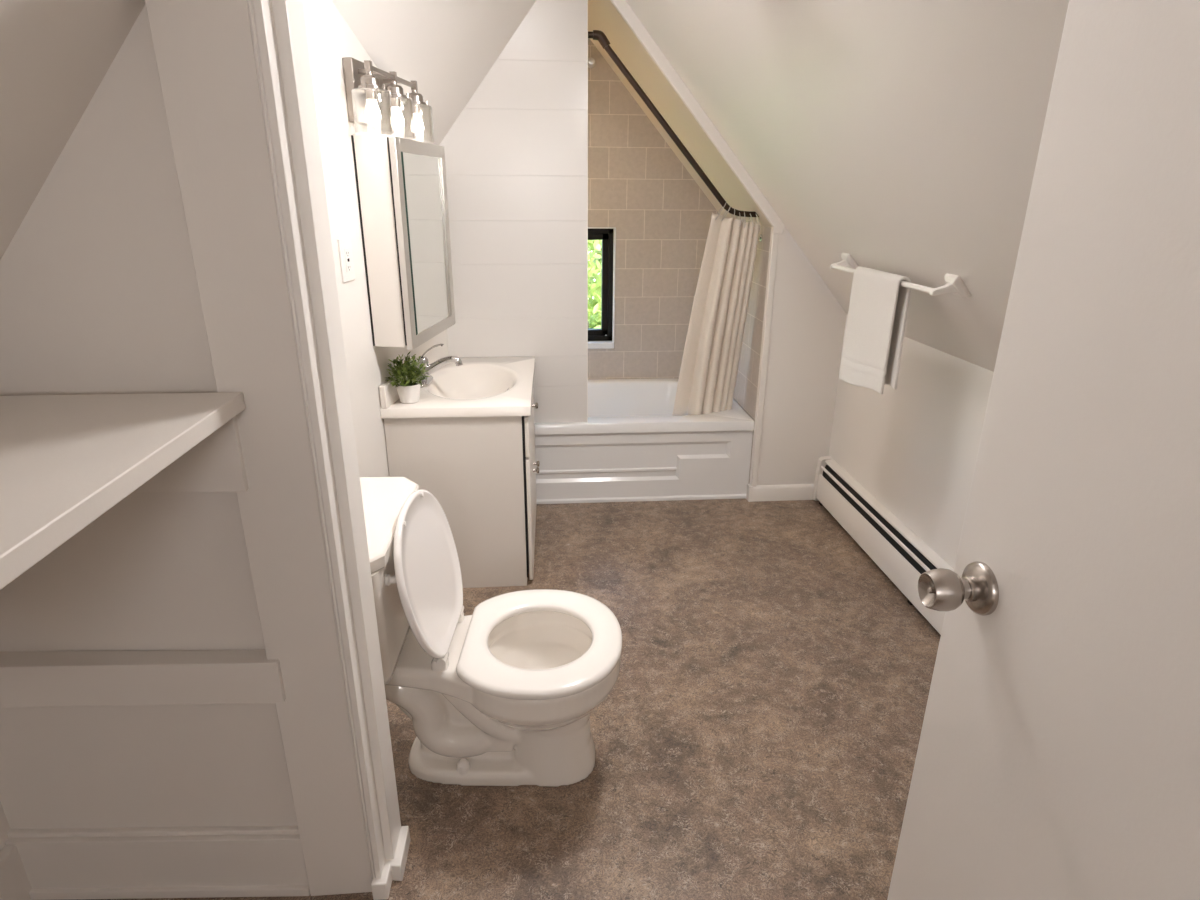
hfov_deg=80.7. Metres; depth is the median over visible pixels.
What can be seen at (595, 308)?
tree
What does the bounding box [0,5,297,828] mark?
wall partition
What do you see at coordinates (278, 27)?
trim
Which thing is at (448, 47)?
ceiling
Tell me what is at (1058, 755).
door
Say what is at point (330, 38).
wall
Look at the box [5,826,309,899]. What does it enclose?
baseboard
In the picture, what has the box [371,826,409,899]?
baseboard
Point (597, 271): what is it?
hedge
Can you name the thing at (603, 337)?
window
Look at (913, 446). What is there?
wall
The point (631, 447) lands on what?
bathtub
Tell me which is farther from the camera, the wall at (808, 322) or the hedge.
the hedge
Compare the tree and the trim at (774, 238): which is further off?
the tree
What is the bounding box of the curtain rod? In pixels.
[588,30,758,216]
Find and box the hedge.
[588,240,601,327]
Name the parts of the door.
knob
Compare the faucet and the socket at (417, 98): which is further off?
the faucet
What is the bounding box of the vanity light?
[342,57,433,142]
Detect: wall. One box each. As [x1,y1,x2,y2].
[0,802,10,850]
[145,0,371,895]
[303,0,448,476]
[440,0,586,422]
[588,38,718,378]
[733,226,770,480]
[757,228,845,484]
[829,314,993,568]
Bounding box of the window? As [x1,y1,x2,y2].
[588,227,615,348]
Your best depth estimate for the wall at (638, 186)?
3.90 m
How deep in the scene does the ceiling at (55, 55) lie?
0.95 m
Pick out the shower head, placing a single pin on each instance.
(591, 62)
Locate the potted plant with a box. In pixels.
[385,351,429,403]
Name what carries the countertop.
on the vanity cabinet at (481, 472)
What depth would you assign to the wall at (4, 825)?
1.48 m
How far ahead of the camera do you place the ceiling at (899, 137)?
1.79 m
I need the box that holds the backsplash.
[379,362,417,408]
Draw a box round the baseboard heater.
[813,456,953,634]
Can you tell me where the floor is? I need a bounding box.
[73,498,940,899]
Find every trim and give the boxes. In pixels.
[247,0,400,878]
[587,0,587,421]
[610,0,784,233]
[749,227,778,486]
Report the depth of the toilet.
1.77 m
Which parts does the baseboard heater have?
panel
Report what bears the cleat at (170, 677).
attached to the wall partition at (99, 293)
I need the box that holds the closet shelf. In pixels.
[0,392,244,589]
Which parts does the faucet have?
lever, spout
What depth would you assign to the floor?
2.01 m
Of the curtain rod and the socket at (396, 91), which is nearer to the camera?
the socket at (396, 91)
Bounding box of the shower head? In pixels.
[588,57,594,67]
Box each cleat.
[0,650,285,706]
[133,416,248,491]
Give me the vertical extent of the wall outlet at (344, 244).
0.128 m
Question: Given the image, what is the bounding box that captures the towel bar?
[830,253,970,297]
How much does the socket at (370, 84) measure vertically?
0.102 m
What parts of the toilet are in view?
tank lid, tank, flush lever, lid, bowl, seat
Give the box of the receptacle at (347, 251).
[344,248,351,271]
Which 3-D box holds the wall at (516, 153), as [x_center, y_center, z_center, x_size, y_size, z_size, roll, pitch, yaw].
[-0.397,-1.081,3.052,0.678,2.007,0.066,-1,20,-5]
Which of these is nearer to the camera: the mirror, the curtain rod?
the mirror
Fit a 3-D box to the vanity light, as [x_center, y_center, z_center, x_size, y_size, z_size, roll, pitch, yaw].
[-0.673,-1.111,2.260,0.147,0.208,0.502,2,20,5]
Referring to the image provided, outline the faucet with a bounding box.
[418,343,462,387]
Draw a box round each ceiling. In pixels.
[0,0,144,259]
[331,0,535,144]
[588,0,771,226]
[626,0,1068,371]
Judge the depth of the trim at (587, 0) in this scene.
3.06 m
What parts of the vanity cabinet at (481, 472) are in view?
drawer, door, door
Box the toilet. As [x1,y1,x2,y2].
[360,477,621,786]
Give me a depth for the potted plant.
2.50 m
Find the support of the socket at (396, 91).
attached to the vanity light
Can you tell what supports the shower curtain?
hanging from the curtain rod
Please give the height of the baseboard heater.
0.237 m
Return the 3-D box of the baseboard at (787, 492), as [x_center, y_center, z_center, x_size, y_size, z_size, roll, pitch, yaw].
[0.936,0.210,3.553,0.392,0.081,0.041,-1,20,-5]
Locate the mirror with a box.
[401,152,450,334]
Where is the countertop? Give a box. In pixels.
[379,356,535,417]
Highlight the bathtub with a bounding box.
[534,378,753,503]
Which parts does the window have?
sill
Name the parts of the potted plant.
pot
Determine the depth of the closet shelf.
0.89 m
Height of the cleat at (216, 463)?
0.145 m
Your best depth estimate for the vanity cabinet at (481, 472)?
2.60 m
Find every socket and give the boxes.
[358,60,385,99]
[384,71,408,107]
[405,81,427,113]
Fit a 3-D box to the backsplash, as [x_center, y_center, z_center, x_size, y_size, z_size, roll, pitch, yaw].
[-0.736,-0.246,2.627,0.021,0.082,0.382,2,20,5]
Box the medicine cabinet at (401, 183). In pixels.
[351,135,455,349]
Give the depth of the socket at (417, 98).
2.41 m
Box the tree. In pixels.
[588,240,601,327]
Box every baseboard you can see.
[0,845,31,899]
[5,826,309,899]
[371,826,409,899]
[746,484,813,501]
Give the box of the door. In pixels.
[887,0,1199,899]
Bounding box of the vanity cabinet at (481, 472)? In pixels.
[384,388,539,587]
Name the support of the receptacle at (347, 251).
attached to the wall outlet at (344, 244)
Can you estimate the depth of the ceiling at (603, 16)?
3.18 m
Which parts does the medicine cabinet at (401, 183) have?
door frame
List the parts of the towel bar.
post, post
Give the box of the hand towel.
[839,266,910,393]
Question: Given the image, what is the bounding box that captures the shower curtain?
[672,201,760,415]
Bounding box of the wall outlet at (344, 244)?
[338,237,354,282]
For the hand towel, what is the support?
hanging from the towel bar
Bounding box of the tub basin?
[534,378,753,434]
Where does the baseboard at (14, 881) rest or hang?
attached to the wall at (4, 825)
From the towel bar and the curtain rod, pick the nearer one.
the towel bar
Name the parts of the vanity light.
rail arm, plate, lamp shade, light bulb, rail arm, rail, light bulb, lamp shade, lamp shade, light bulb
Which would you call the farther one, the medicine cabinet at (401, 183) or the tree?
the tree
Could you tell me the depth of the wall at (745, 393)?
3.42 m
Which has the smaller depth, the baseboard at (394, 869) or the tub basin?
the baseboard at (394, 869)
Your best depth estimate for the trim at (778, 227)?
2.90 m

